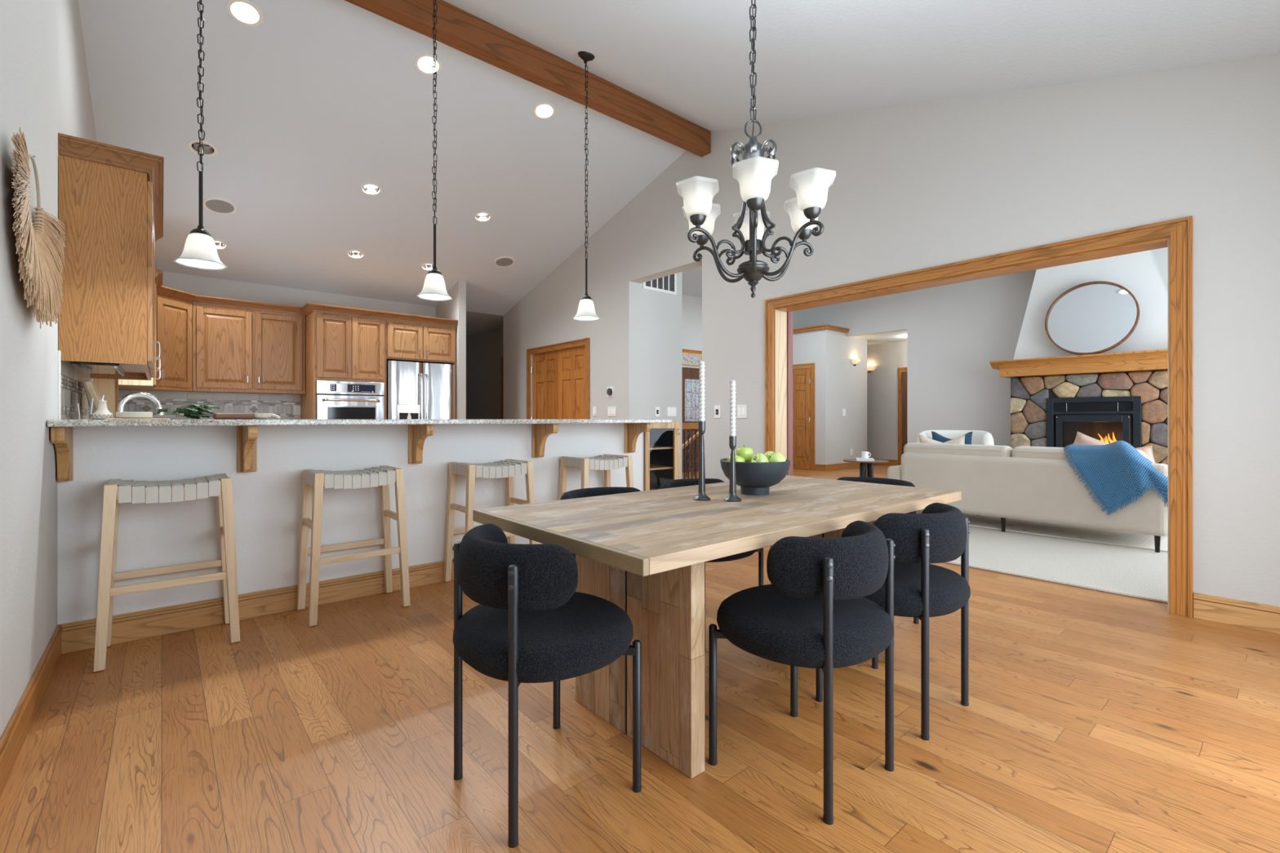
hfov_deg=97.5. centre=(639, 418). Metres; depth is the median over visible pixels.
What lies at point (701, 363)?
taper candle
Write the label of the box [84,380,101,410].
cutting board
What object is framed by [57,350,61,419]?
trim
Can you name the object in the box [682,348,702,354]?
trim
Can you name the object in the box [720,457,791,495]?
fruit bowl
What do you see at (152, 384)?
upper cabinet
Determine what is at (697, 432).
stair handrail
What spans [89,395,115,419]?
oil bottle
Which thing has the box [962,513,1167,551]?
area rug
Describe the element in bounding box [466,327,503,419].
wall
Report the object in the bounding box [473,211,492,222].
recessed light
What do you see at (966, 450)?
cushion
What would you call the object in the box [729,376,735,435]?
taper candle
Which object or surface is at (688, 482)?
dining chair
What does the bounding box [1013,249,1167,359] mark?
wall
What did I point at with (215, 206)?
grille
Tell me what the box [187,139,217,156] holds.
recessed light
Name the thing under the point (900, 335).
ceiling
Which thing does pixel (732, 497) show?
candlestick
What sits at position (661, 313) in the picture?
wall
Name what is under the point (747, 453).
apple
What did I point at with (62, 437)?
corbel
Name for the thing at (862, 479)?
dining chair
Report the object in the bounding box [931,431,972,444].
pillow
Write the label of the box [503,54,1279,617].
wall
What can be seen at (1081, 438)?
throw pillow
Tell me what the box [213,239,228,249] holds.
recessed light
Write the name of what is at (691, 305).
wall
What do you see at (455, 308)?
wall
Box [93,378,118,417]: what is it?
cutting board
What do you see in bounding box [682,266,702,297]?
wall
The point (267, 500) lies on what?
wall
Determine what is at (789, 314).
trim
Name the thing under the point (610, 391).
thermostat
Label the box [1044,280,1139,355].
round mirror
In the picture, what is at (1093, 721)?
floor
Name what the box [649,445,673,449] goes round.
shelf
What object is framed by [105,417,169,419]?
serving board
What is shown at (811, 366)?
trim
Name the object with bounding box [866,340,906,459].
wall
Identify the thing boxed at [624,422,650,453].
corbel
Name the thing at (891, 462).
baseboard
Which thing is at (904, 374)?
door
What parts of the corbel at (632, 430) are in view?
plate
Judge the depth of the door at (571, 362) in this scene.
7.67 m
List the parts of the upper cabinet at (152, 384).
light rail, door, handle, crown moulding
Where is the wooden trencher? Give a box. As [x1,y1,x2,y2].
[212,413,254,419]
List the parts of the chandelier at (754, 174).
lamp shade, lamp shade, arm, arm, lamp shade, chain, cord, lamp shade, arm, lamp shade, arm, arm, lamp shade, lamp shade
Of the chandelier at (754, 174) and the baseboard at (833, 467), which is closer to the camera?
the chandelier at (754, 174)
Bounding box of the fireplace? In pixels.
[1009,369,1167,465]
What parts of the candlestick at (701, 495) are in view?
stem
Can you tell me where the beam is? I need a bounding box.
[345,0,711,156]
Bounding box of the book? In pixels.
[856,457,874,461]
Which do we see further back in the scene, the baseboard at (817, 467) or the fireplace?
the baseboard at (817, 467)
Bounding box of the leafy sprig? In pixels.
[155,404,219,418]
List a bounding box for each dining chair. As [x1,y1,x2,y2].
[452,523,641,848]
[560,487,640,558]
[659,478,763,651]
[708,520,895,825]
[815,502,970,740]
[836,476,919,624]
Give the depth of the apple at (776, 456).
2.43 m
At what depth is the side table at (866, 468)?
6.98 m
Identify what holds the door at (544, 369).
in the wall at (926, 184)
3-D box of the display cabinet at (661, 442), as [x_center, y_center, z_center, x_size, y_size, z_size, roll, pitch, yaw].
[0.045,0.546,5.138,0.405,1.047,0.549,0,0,-40]
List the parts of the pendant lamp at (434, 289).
lamp shade, rod, cord, chain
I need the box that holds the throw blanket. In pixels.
[1063,440,1167,515]
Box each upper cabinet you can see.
[57,133,164,380]
[118,269,163,388]
[118,285,195,391]
[191,294,305,394]
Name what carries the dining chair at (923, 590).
on the floor
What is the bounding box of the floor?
[0,464,1279,852]
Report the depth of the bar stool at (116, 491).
2.60 m
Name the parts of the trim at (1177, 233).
head casing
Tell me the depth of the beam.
4.39 m
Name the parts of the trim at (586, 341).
head casing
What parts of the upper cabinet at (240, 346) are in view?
door, crown moulding, door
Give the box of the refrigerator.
[386,360,454,419]
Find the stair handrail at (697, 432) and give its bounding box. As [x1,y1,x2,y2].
[682,431,698,477]
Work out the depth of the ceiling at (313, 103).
5.23 m
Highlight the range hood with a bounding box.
[70,361,126,376]
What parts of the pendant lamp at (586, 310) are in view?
cord, lamp shade, rod, chain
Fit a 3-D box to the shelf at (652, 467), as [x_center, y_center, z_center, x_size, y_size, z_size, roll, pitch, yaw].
[0.032,0.442,5.153,0.365,0.016,0.450,0,0,-40]
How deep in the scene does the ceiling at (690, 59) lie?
3.48 m
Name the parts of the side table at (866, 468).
leg, leg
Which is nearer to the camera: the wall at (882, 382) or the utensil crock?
the utensil crock
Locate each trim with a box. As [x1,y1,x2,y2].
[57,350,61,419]
[501,356,503,419]
[526,337,590,419]
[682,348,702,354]
[764,215,1192,617]
[786,311,792,475]
[792,324,849,333]
[792,363,814,471]
[897,367,906,465]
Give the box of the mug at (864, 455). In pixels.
[861,451,871,458]
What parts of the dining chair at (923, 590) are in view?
leg, leg, seat, backrest, leg, leg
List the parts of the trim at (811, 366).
head casing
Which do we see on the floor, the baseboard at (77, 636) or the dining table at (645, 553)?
the dining table at (645, 553)
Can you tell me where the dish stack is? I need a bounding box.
[115,412,152,417]
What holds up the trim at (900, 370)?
attached to the wall at (882, 382)
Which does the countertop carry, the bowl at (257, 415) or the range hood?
the bowl at (257, 415)
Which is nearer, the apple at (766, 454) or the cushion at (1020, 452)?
the apple at (766, 454)
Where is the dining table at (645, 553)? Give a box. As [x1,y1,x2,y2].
[472,475,961,778]
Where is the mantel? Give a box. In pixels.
[989,349,1167,378]
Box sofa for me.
[887,442,1167,552]
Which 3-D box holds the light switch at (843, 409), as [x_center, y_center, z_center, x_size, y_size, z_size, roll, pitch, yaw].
[4.335,-0.140,11.902,0.120,0.160,0.011,0,0,-40]
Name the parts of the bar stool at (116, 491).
leg, leg, woven seat, seat rail, leg, leg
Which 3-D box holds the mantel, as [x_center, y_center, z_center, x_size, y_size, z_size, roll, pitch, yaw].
[6.783,-0.802,8.398,0.880,0.255,2.480,0,0,-40]
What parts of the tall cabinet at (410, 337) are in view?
door, crown moulding, door, panel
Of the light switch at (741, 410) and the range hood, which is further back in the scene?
the light switch at (741, 410)
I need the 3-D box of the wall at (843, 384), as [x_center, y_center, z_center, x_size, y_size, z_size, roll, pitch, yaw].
[4.391,-0.400,12.036,1.700,2.940,0.120,0,0,-40]
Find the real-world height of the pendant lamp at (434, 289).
2.076 m
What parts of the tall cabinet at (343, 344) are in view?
door, crown moulding, door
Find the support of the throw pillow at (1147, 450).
on the sofa
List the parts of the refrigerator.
door, handle, handle, door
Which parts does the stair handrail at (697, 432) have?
handrail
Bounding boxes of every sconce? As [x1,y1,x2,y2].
[850,359,860,365]
[866,365,876,372]
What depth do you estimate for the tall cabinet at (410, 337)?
7.52 m
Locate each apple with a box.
[727,453,745,462]
[735,444,753,462]
[751,453,768,462]
[764,451,774,460]
[768,452,786,462]
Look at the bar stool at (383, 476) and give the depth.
3.13 m
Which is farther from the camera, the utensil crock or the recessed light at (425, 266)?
the recessed light at (425, 266)
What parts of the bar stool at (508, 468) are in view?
leg, rail, leg, woven seat, seat rail, leg, rail, leg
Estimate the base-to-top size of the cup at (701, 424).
0.056 m
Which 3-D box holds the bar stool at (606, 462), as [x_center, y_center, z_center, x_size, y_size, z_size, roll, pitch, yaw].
[-0.330,0.677,4.276,0.506,0.786,0.366,0,0,-40]
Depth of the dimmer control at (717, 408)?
5.60 m
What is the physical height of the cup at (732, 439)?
0.056 m
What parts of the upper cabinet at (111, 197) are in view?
crown moulding, door, door, door, handle, handle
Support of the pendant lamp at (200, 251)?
hanging from the ceiling at (690, 59)
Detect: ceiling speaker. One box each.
[203,196,236,214]
[493,256,515,267]
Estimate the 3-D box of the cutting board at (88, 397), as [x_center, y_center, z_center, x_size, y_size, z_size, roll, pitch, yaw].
[-3.499,-0.043,3.614,0.113,0.393,0.300,0,0,-40]
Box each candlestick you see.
[693,421,710,501]
[724,435,742,502]
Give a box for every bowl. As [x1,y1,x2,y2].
[253,413,279,419]
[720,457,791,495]
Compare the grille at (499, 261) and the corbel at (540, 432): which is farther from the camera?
the grille at (499, 261)
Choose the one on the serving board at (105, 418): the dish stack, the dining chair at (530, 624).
the dish stack
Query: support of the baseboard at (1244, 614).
attached to the wall at (926, 184)
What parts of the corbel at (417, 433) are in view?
plate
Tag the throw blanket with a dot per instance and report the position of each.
(1116, 472)
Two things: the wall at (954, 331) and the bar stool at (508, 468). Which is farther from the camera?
the wall at (954, 331)
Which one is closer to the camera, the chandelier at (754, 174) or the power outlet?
the chandelier at (754, 174)
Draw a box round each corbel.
[50,426,73,481]
[236,425,257,472]
[408,424,433,463]
[532,423,558,457]
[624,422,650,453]
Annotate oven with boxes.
[315,380,384,419]
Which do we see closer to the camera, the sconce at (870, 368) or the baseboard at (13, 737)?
the baseboard at (13, 737)
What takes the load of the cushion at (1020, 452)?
on the sofa
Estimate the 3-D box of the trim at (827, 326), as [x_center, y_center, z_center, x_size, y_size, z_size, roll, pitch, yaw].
[3.191,-1.873,12.688,0.880,0.085,2.830,0,0,-40]
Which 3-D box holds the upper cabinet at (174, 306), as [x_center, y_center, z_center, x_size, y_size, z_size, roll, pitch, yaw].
[-5.244,-0.853,6.087,0.709,1.075,0.724,0,0,-40]
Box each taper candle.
[698,357,704,421]
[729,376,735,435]
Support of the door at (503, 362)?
in the wall at (485, 350)
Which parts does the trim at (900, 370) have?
head casing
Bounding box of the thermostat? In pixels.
[606,386,613,397]
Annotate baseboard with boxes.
[0,624,62,797]
[61,560,453,653]
[814,463,826,471]
[826,462,860,471]
[872,458,897,466]
[1193,592,1279,634]
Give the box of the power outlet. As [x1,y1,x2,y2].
[293,405,300,414]
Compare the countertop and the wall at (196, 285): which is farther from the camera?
the wall at (196, 285)
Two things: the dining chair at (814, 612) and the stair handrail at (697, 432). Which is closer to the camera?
the dining chair at (814, 612)
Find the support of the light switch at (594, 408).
attached to the wall at (926, 184)
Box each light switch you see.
[592,406,596,416]
[607,406,616,416]
[666,407,676,416]
[736,404,746,417]
[842,408,845,416]
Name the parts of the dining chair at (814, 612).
leg, seat frame, leg, seat, backrest, leg, leg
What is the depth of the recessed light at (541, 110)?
5.12 m
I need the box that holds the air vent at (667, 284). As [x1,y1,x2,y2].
[642,273,676,294]
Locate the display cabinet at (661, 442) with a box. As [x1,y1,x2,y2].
[644,422,679,490]
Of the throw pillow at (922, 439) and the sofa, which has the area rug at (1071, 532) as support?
the sofa
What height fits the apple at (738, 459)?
0.077 m
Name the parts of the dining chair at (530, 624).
leg, leg, backrest, seat, leg, seat frame, leg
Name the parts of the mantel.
moulding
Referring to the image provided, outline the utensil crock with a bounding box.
[75,398,93,419]
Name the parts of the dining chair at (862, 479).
backrest, leg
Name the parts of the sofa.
armrest, leg, leg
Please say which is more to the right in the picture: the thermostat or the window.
the window
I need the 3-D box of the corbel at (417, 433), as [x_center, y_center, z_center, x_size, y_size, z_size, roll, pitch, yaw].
[-1.350,0.160,3.482,0.086,0.251,0.268,0,0,-40]
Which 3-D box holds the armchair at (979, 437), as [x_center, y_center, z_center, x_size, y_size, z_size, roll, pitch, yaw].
[4.842,0.616,8.638,1.047,0.874,0.890,0,0,32]
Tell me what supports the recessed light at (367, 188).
in the ceiling at (313, 103)
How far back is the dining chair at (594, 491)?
2.64 m
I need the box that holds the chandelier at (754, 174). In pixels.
[676,0,835,297]
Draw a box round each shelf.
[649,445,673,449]
[649,464,673,470]
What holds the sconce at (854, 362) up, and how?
attached to the wall at (843, 384)
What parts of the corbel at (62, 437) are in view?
plate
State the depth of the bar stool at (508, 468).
3.67 m
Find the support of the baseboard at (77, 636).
attached to the wall at (267, 500)
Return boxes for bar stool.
[93,473,239,671]
[296,465,410,626]
[443,458,537,582]
[558,453,633,500]
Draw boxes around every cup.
[697,421,705,435]
[728,435,736,449]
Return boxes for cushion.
[903,442,1013,457]
[1011,446,1146,459]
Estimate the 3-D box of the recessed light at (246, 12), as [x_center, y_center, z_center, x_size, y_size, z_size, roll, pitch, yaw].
[-2.659,-2.772,3.777,0.207,0.132,0.200,0,0,-36]
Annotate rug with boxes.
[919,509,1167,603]
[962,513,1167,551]
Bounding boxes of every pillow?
[917,434,964,444]
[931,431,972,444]
[1072,431,1109,444]
[1135,445,1155,463]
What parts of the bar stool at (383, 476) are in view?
leg, rail, leg, woven seat, seat rail, leg, rail, leg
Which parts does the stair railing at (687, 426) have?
handrail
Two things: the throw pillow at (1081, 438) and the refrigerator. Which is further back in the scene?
the refrigerator
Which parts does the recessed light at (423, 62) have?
bulb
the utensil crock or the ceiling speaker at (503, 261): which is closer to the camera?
the utensil crock
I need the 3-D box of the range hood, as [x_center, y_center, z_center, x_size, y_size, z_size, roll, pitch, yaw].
[-3.116,-0.306,3.246,0.185,0.071,0.767,0,0,-40]
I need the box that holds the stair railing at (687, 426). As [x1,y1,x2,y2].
[682,422,700,479]
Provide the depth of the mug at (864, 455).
6.99 m
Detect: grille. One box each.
[205,199,234,213]
[495,257,513,266]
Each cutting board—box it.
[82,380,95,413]
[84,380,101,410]
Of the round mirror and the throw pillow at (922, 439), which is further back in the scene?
the round mirror
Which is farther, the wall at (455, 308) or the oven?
the wall at (455, 308)
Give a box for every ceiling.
[78,0,685,337]
[444,0,1279,131]
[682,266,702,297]
[849,329,906,344]
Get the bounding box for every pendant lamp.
[173,0,227,270]
[417,0,452,301]
[573,51,599,321]
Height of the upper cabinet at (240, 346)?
1.075 m
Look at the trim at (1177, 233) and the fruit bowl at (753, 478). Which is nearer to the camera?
the fruit bowl at (753, 478)
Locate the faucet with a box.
[117,391,164,415]
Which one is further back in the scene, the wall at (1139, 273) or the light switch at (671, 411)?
the wall at (1139, 273)
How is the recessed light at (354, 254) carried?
in the ceiling at (313, 103)
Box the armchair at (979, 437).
[916,430,994,444]
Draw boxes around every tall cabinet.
[300,302,388,419]
[386,311,457,419]
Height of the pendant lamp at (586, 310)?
2.076 m
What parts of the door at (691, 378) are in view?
glass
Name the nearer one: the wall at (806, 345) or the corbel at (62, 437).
the corbel at (62, 437)
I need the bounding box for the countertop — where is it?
[47,419,671,426]
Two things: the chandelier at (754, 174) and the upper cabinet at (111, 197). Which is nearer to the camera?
the chandelier at (754, 174)
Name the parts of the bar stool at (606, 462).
leg, leg, woven seat, leg, leg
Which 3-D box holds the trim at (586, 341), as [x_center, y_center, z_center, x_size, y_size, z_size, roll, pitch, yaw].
[-1.187,0.007,7.902,0.024,2.125,1.624,0,0,-40]
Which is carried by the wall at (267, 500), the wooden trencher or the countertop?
the countertop
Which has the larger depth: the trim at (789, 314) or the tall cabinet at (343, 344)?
the tall cabinet at (343, 344)
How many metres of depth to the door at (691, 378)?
11.35 m
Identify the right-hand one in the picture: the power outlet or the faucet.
the power outlet
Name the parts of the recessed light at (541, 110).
bulb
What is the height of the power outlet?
0.120 m
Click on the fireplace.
(1130, 407)
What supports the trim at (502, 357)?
attached to the wall at (485, 350)
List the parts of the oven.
door, control panel, handle, display frame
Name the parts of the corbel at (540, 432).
plate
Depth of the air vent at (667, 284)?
7.04 m
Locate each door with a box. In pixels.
[502,361,503,419]
[531,351,558,419]
[558,346,585,419]
[682,367,700,472]
[792,368,810,470]
[902,372,906,453]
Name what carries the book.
on the side table at (866, 468)
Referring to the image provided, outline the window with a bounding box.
[682,352,702,365]
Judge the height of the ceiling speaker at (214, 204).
0.083 m
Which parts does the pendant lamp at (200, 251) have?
lamp shade, rod, cord, chain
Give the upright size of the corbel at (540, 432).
0.251 m
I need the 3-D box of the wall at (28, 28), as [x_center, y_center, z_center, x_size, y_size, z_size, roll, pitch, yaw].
[-2.878,-0.930,2.697,0.160,4.000,9.160,0,0,-40]
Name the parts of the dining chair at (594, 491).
backrest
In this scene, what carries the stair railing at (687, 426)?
on the floor
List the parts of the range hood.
rail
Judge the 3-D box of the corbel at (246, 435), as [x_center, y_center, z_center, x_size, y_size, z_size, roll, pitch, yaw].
[-2.023,0.160,2.909,0.086,0.251,0.268,0,0,-40]
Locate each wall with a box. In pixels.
[0,0,97,737]
[57,422,644,624]
[118,271,435,419]
[435,280,466,419]
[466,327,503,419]
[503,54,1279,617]
[640,271,682,479]
[682,293,702,368]
[792,247,1167,446]
[792,329,820,470]
[820,328,866,464]
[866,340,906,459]
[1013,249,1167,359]
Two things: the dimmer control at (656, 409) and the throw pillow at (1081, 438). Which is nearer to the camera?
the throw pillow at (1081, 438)
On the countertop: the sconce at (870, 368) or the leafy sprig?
the leafy sprig
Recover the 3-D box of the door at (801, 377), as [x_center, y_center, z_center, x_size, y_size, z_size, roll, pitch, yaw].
[3.291,0.009,11.996,0.046,2.114,0.812,0,0,-40]
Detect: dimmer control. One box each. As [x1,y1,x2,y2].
[654,407,659,417]
[714,405,720,417]
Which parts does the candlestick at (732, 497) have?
stem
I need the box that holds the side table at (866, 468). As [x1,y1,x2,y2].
[843,458,888,477]
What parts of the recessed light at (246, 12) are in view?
bulb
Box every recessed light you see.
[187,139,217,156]
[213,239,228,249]
[226,0,263,26]
[346,249,365,258]
[360,182,382,195]
[413,53,442,75]
[420,262,437,271]
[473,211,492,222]
[532,101,555,119]
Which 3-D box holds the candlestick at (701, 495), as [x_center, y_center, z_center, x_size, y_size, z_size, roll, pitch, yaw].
[0.255,0.171,2.306,0.072,0.322,0.072,0,0,-40]
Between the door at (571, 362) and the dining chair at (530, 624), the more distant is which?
the door at (571, 362)
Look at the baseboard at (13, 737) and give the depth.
1.90 m
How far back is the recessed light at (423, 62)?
4.44 m
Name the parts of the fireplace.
insert door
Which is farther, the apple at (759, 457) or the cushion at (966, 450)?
the cushion at (966, 450)
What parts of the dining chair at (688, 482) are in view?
backrest, leg, seat, leg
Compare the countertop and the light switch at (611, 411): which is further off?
the light switch at (611, 411)
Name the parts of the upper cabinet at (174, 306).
door, crown moulding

